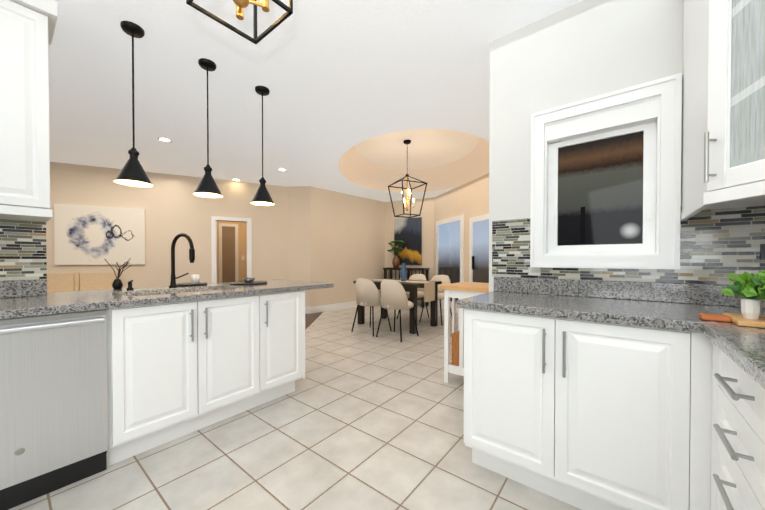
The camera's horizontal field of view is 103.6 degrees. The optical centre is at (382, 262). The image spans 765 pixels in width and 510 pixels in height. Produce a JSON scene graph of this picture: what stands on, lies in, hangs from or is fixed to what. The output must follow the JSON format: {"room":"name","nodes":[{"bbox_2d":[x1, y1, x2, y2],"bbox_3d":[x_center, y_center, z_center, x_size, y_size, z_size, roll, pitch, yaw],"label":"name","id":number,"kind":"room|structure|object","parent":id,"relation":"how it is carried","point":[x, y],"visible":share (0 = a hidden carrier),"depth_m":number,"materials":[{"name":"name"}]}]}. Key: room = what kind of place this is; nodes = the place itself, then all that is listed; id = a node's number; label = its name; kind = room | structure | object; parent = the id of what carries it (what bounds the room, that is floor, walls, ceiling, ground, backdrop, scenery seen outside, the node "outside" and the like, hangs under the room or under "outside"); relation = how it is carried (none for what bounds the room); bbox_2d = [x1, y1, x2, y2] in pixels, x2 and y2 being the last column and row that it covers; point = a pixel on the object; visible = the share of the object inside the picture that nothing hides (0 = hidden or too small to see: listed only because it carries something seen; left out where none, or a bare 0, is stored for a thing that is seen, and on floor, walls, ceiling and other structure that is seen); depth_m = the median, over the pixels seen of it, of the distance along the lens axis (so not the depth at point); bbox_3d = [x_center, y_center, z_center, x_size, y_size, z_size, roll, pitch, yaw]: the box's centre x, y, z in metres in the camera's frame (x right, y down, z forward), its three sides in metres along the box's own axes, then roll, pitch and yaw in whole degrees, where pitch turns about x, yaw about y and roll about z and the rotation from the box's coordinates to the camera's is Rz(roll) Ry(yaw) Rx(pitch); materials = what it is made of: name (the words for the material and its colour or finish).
{"room":"kitchen","nodes":[
{"label":"kitchen","id":0,"kind":"room"},
{"bbox_2d":[0,279,47,298],"bbox_3d":[-2.930,0.162,0.753,0.020,0.099,2.800,0,1,38],"label":"backsplash","id":1,"kind":"structure","parent":0,"relation":"attached to","point":[8,288],"depth_m":1.77,"materials":[{"name":"grey stone"}]},
{"bbox_2d":[46,162,287,287],"bbox_3d":[-5.381,-0.249,4.725,7.500,2.670,0.140,0,1,-27],"label":"wall","id":2,"kind":"structure","parent":0,"point":[173,206],"depth_m":5.45,"materials":[{"name":"beige paint"}]},
{"bbox_2d":[54,204,145,264],"bbox_3d":[-4.646,-0.449,4.995,1.138,0.962,0.030,0,1,-27],"label":"framed picture","id":3,"kind":"object","parent":2,"relation":"attached to","point":[90,235],"visible":0.86,"depth_m":4.96},
{"bbox_2d":[211,216,251,282],"bbox_3d":[-2.961,0.094,5.933,0.699,1.959,0.163,0,1,-27],"label":"door frame","id":4,"kind":"structure","parent":2,"relation":"attached to","point":[214,219],"depth_m":5.78,"materials":[{"name":"white wood"}]},
{"bbox_2d":[217,221,246,282],"bbox_3d":[-3.367,-0.185,6.740,1.859,2.500,1.650,0,1,-27],"label":"wall","id":5,"kind":"structure","parent":0,"point":[242,247],"depth_m":7.52,"materials":[{"name":"paint"}]},
{"bbox_2d":[219,223,244,282],"bbox_3d":[-3.710,0.049,7.425,0.565,2.018,0.020,0,1,-27],"label":"door","id":6,"kind":"structure","parent":5,"relation":"attached to","point":[228,252],"depth_m":7.39,"materials":[{"name":"brown wood"}]},
{"bbox_2d":[287,186,294,279],"bbox_3d":[-1.810,-0.267,6.443,0.330,2.670,0.388,0,1,38],"label":"wall","id":7,"kind":"structure","parent":0,"point":[290,190],"depth_m":6.33,"materials":[{"name":"beige paint"}]},
{"bbox_2d":[9,305,580,509],"bbox_3d":[-1.141,1.109,4.895,10.200,0.050,12.700,0,1,38],"label":"floor","id":8,"kind":"structure","parent":0,"point":[360,417],"depth_m":1.78,"materials":[{"name":"beige tile"}]},
{"bbox_2d":[80,295,263,465],"bbox_3d":[-1.486,0.674,2.169,0.760,0.875,0.853,0,1,38],"label":"base cabinet","id":9,"kind":"object","parent":8,"relation":"on","point":[184,360],"depth_m":1.86,"materials":[{"name":"white wood"}]},
{"bbox_2d":[0,309,107,509],"bbox_3d":[-1.863,0.683,1.531,0.682,0.871,0.607,0,1,38],"label":"dishwasher","id":10,"kind":"object","parent":9,"relation":"in","point":[53,402],"visible":0.96,"depth_m":1.44,"materials":[{"name":"silver metal"}]},
{"bbox_2d":[0,279,333,318],"bbox_3d":[-2.218,0.225,1.305,0.900,0.039,4.550,0,1,38],"label":"countertop","id":11,"kind":"structure","parent":9,"relation":"on","point":[19,306],"depth_m":1.80,"materials":[{"name":"grey stone"}]},
{"bbox_2d":[105,258,130,288],"bbox_3d":[-1.966,0.079,2.246,0.150,0.233,0.144,0,1,38],"label":"vase","id":12,"kind":"object","parent":11,"relation":"on","point":[117,283],"visible":1,"depth_m":2.23,"materials":[{"name":"black ceramic"}]},
{"bbox_2d":[127,280,133,289],"bbox_3d":[-1.799,0.159,2.153,0.081,0.075,0.040,0,1,38],"label":"soap dispenser","id":13,"kind":"object","parent":11,"relation":"on","point":[130,287],"visible":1,"depth_m":2.15,"materials":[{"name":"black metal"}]},
{"bbox_2d":[169,233,194,287],"bbox_3d":[-1.531,-0.017,2.318,0.270,0.422,0.131,0,1,38],"label":"faucet","id":14,"kind":"object","parent":11,"relation":"on","point":[191,259],"visible":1,"depth_m":2.34,"materials":[{"name":"black metal"}]},
{"bbox_2d":[144,287,223,294],"bbox_3d":[-1.434,0.325,2.198,0.424,0.203,0.744,0,1,38],"label":"sink","id":15,"kind":"object","parent":11,"relation":"in","point":[205,288],"depth_m":2.25,"materials":[{"name":"silver metal"}]},
{"bbox_2d":[176,274,207,285],"bbox_3d":[-1.636,0.147,2.585,0.240,0.090,0.240,0,1,38],"label":"plate","id":16,"kind":"object","parent":11,"relation":"on","point":[195,280],"visible":1,"depth_m":2.56,"materials":[{"name":"black"}]},
{"bbox_2d":[230,278,266,284],"bbox_3d":[-1.212,0.165,2.734,0.320,0.050,0.320,0,1,38],"label":"tray","id":17,"kind":"object","parent":11,"relation":"on","point":[248,281],"visible":1,"depth_m":2.70,"materials":[{"name":"black"}]},
{"bbox_2d":[264,291,304,402],"bbox_3d":[-1.092,0.669,2.666,0.760,0.875,0.416,0,1,38],"label":"base cabinet","id":18,"kind":"object","parent":8,"relation":"on","point":[284,313],"depth_m":2.44,"materials":[{"name":"white wood"}]},
{"bbox_2d":[351,278,391,336],"bbox_3d":[-0.172,0.662,4.744,0.479,0.852,0.477,0,1,38],"label":"dining chair","id":19,"kind":"object","parent":8,"relation":"on","point":[367,293],"visible":0.83,"depth_m":4.53,"materials":[{"name":"beige fabric"}]},
{"bbox_2d":[376,280,418,341],"bbox_3d":[0.220,0.665,4.433,0.479,0.852,0.477,0,1,38],"label":"dining chair","id":20,"kind":"object","parent":8,"relation":"on","point":[394,296],"visible":1,"depth_m":4.22,"materials":[{"name":"beige fabric"}]},
{"bbox_2d":[353,278,441,333],"bbox_3d":[0.251,0.698,5.230,1.280,0.765,0.840,0,1,38],"label":"dining table","id":21,"kind":"object","parent":8,"relation":"on","point":[410,288],"visible":0.6,"depth_m":5.09,"materials":[{"name":"brown wood"}]},
{"bbox_2d":[373,279,434,302],"bbox_3d":[0.293,0.464,5.194,1.187,0.304,0.340,0,1,38],"label":"table runner","id":22,"kind":"object","parent":21,"relation":"on","point":[429,291],"visible":0.86,"depth_m":4.84,"materials":[{"name":"beige fabric"}]},
{"bbox_2d":[400,263,406,280],"bbox_3d":[0.361,0.162,5.137,0.120,0.300,0.120,0,1,38],"label":"vase","id":23,"kind":"object","parent":22,"relation":"on","point":[403,274],"visible":1,"depth_m":5.10,"materials":[{"name":"blue glass"}]},
{"bbox_2d":[383,267,429,307],"bbox_3d":[0.586,0.591,7.503,1.086,0.933,0.400,0,1,26],"label":"console table","id":24,"kind":"object","parent":8,"relation":"on","point":[389,269],"visible":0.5,"depth_m":7.39,"materials":[{"name":"brown wood"}]},
{"bbox_2d":[387,240,405,267],"bbox_3d":[0.353,-0.225,7.583,0.490,0.694,0.284,0,1,38],"label":"potted plant","id":25,"kind":"object","parent":24,"relation":"on","point":[396,262],"visible":1,"depth_m":7.53,"materials":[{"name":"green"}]},
{"bbox_2d":[397,274,428,321],"bbox_3d":[0.594,0.651,5.791,0.479,0.852,0.477,0,1,38],"label":"dining chair","id":26,"kind":"object","parent":8,"relation":"on","point":[420,292],"visible":0.31,"depth_m":5.84,"materials":[{"name":"beige fabric"}]},
{"bbox_2d":[419,275,451,325],"bbox_3d":[0.986,0.654,5.481,0.479,0.852,0.477,0,1,38],"label":"dining chair","id":27,"kind":"object","parent":8,"relation":"on","point":[444,279],"visible":0.38,"depth_m":5.52,"materials":[{"name":"beige fabric"}]},
{"bbox_2d":[440,282,488,382],"bbox_3d":[0.891,0.655,2.833,0.500,0.900,0.540,0,1,38],"label":"kitchen cart","id":28,"kind":"object","parent":8,"relation":"on","point":[459,291],"visible":0.35,"depth_m":2.76,"materials":[{"name":"white painted wood"},{"name":"natural wood"}]},
{"bbox_2d":[464,308,711,509],"bbox_3d":[0.981,0.681,1.562,0.940,0.875,0.634,0,1,38],"label":"base cabinet","id":29,"kind":"object","parent":8,"relation":"on","point":[584,415],"depth_m":1.28,"materials":[{"name":"white wood"}]},
{"bbox_2d":[456,277,687,331],"bbox_3d":[0.943,0.172,1.589,0.900,0.139,0.630,0,1,38],"label":"countertop","id":30,"kind":"structure","parent":29,"relation":"on","point":[672,306],"depth_m":1.55,"materials":[{"name":"stone"}]},
{"bbox_2d":[711,342,764,509],"bbox_3d":[1.207,0.690,0.628,0.616,0.876,0.620,0,1,38],"label":"base cabinet","id":31,"kind":"object","parent":8,"relation":"on","point":[738,444],"visible":0.96,"depth_m":0.78,"materials":[{"name":"white wood"}]},
{"bbox_2d":[676,283,764,389],"bbox_3d":[0.269,0.194,-0.522,0.666,0.139,4.776,0,1,38],"label":"countertop","id":32,"kind":"structure","parent":31,"relation":"on","point":[745,346],"depth_m":0.96,"materials":[{"name":"stone"}]},
{"bbox_2d":[699,312,764,327],"bbox_3d":[1.366,0.199,0.966,0.482,0.018,0.200,0,1,38],"label":"cutting board","id":33,"kind":"object","parent":32,"relation":"on","point":[740,319],"visible":1,"depth_m":1.05,"materials":[{"name":"brown wood"}]},
{"bbox_2d":[721,270,764,318],"bbox_3d":[1.244,0.106,1.028,0.122,0.166,0.121,0,1,38],"label":"plant pot","id":34,"kind":"object","parent":33,"relation":"on","point":[751,307],"visible":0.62,"depth_m":1.02,"materials":[{"name":"white ceramic"}]},
{"bbox_2d":[741,273,764,298],"bbox_3d":[1.253,0.105,0.965,0.136,0.169,0.130,0,1,38],"label":"plant","id":35,"kind":"object","parent":34,"relation":"in","point":[760,280],"visible":1,"depth_m":0.98,"materials":[{"name":"green plant"}]},
{"bbox_2d":[305,312,322,329],"bbox_3d":[-3.931,1.083,4.795,5.950,0.004,9.078,0,1,38],"label":"floor","id":36,"kind":"structure","parent":0,"point":[310,319],"depth_m":5.79,"materials":[{"name":"brown wood"}]},
{"bbox_2d":[47,272,120,292],"bbox_3d":[-4.789,0.622,4.634,1.084,0.930,0.450,0,1,-27],"label":"sideboard","id":37,"kind":"object","parent":36,"relation":"on","point":[66,282],"visible":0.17,"depth_m":4.82,"materials":[{"name":"brown wood"}]},
{"bbox_2d":[295,186,334,306],"bbox_3d":[-0.874,-0.274,7.109,0.309,2.670,2.596,0,1,38],"label":"wall","id":38,"kind":"structure","parent":0,"point":[314,207],"depth_m":6.41,"materials":[{"name":"beige paint"}]},
{"bbox_2d":[309,297,380,313],"bbox_3d":[-0.726,0.991,7.175,0.174,0.140,2.342,0,1,38],"label":"baseboard","id":39,"kind":"structure","parent":38,"relation":"attached to","point":[322,308],"depth_m":6.72,"materials":[{"name":"white"}]},
{"bbox_2d":[49,0,655,201],"bbox_3d":[-1.199,-1.799,4.912,10.050,0.426,12.700,0,1,38],"label":"ceiling","id":40,"kind":"structure","parent":0,"point":[338,79],"depth_m":2.73,"materials":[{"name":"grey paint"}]},
{"bbox_2d":[114,21,152,186],"bbox_3d":[-1.655,-1.041,2.002,0.204,1.030,0.204,0,1,38],"label":"pendant light","id":41,"kind":"object","parent":40,"relation":"hanging from","point":[132,172],"visible":1,"depth_m":1.99,"materials":[{"name":"black metal"}]},
{"bbox_2d":[158,137,171,141],"bbox_3d":[-2.783,-1.573,3.851,0.150,0.004,0.150,0,1,38],"label":"recessed light","id":42,"kind":"object","parent":40,"relation":"in","point":[163,139],"visible":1,"depth_m":3.84,"materials":[{"name":"beige"}]},
{"bbox_2d":[193,58,222,197],"bbox_3d":[-1.370,-1.045,2.362,0.204,1.030,0.204,0,1,38],"label":"pendant light","id":43,"kind":"object","parent":40,"relation":"hanging from","point":[207,186],"visible":1,"depth_m":2.35,"materials":[{"name":"black metal"}]},
{"bbox_2d":[186,0,292,43],"bbox_3d":[-0.514,-1.234,1.089,0.261,0.625,0.261,0,1,38],"label":"chandelier","id":44,"kind":"object","parent":40,"relation":"hanging from","point":[241,5],"visible":1,"depth_m":1.14,"materials":[{"name":"black metal"}]},
{"bbox_2d":[251,86,274,205],"bbox_3d":[-1.084,-1.048,2.723,0.204,1.030,0.204,0,1,38],"label":"pendant light","id":45,"kind":"object","parent":40,"relation":"hanging from","point":[262,197],"visible":1,"depth_m":2.70,"materials":[{"name":"black metal"}]},
{"bbox_2d":[388,140,426,217],"bbox_3d":[0.407,-1.387,4.973,0.481,1.239,0.481,0,1,-27],"label":"dining chandelier","id":46,"kind":"object","parent":40,"relation":"hanging from","point":[407,142],"visible":1,"depth_m":4.96,"materials":[{"name":"black metal"}]},
{"bbox_2d":[335,173,488,303],"bbox_3d":[1.197,-0.265,6.267,4.579,2.670,2.197,0,1,38],"label":"wall","id":47,"kind":"structure","parent":0,"point":[340,241],"depth_m":7.29,"materials":[{"name":"beige paint"}]},
{"bbox_2d":[394,217,421,264],"bbox_3d":[0.645,-0.542,7.717,0.741,1.197,0.037,0,1,26],"label":"framed picture","id":48,"kind":"object","parent":47,"relation":"attached to","point":[408,231],"visible":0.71,"depth_m":7.67},
{"bbox_2d":[436,214,463,313],"bbox_3d":[1.471,0.039,6.711,0.029,2.052,1.221,0,1,-16],"label":"dining room window","id":49,"kind":"structure","parent":47,"relation":"in","point":[450,248],"depth_m":6.59,"materials":[{"name":"white"}]},
{"bbox_2d":[469,213,488,282],"bbox_3d":[1.838,0.104,5.450,0.769,1.949,0.558,0,1,38],"label":"dining room window","id":50,"kind":"structure","parent":47,"relation":"in","point":[479,249],"depth_m":5.59,"materials":[{"name":"white glass"}]},
{"bbox_2d":[489,0,725,291],"bbox_3d":[1.493,-0.218,1.652,1.760,2.670,0.150,0,1,38],"label":"wall","id":51,"kind":"structure","parent":0,"point":[582,50],"depth_m":1.85,"materials":[{"name":"paint"}]},
{"bbox_2d":[530,73,681,268],"bbox_3d":[1.266,-0.462,1.778,0.693,0.985,0.131,0,1,38],"label":"kitchen window","id":52,"kind":"structure","parent":51,"relation":"in","point":[611,199],"depth_m":1.75,"materials":[{"name":"white wood"}]},
{"bbox_3d":[-3.183,-0.207,0.566,0.140,2.670,3.400,0,1,38],"label":"wall","id":53,"kind":"structure","parent":0,"visible":0},
{"bbox_2d":[0,0,51,215],"bbox_3d":[-2.083,-0.856,1.565,0.327,1.130,0.454,0,1,38],"label":"upper cabinet","id":54,"kind":"object","parent":53,"relation":"attached to","point":[27,28],"depth_m":1.58,"materials":[{"name":"white wood"}]},
{"bbox_3d":[0.407,-0.190,-1.015,0.150,2.670,5.380,0,1,38],"label":"wall","id":55,"kind":"structure","parent":0,"visible":0},
{"bbox_2d":[0,219,46,279],"bbox_3d":[-2.937,-0.082,0.756,0.007,0.384,2.800,0,1,38],"label":"backsplash","id":56,"kind":"structure","parent":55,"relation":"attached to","point":[23,255],"depth_m":1.78,"materials":[{"name":"tile"}]},
{"bbox_2d":[492,206,764,284],"bbox_3d":[1.387,-0.093,1.636,1.566,0.389,0.007,0,1,38],"label":"backsplash","id":57,"kind":"structure","parent":55,"relation":"attached to","point":[717,246],"depth_m":1.50,"materials":[{"name":"tile"}]},
{"bbox_2d":[760,244,764,259],"bbox_3d":[1.745,-0.050,1.342,0.078,0.070,0.008,0,1,38],"label":"outlet","id":58,"kind":"object","parent":57,"relation":"attached to","point":[762,251],"visible":1,"depth_m":1.36,"materials":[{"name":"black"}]},
{"bbox_2d":[681,0,764,219],"bbox_3d":[1.465,-0.807,0.966,0.651,1.197,0.944,0,1,38],"label":"upper cabinet","id":59,"kind":"object","parent":55,"relation":"attached to","point":[723,137],"visible":1,"depth_m":1.04,"materials":[{"name":"white wood"}]}
]}

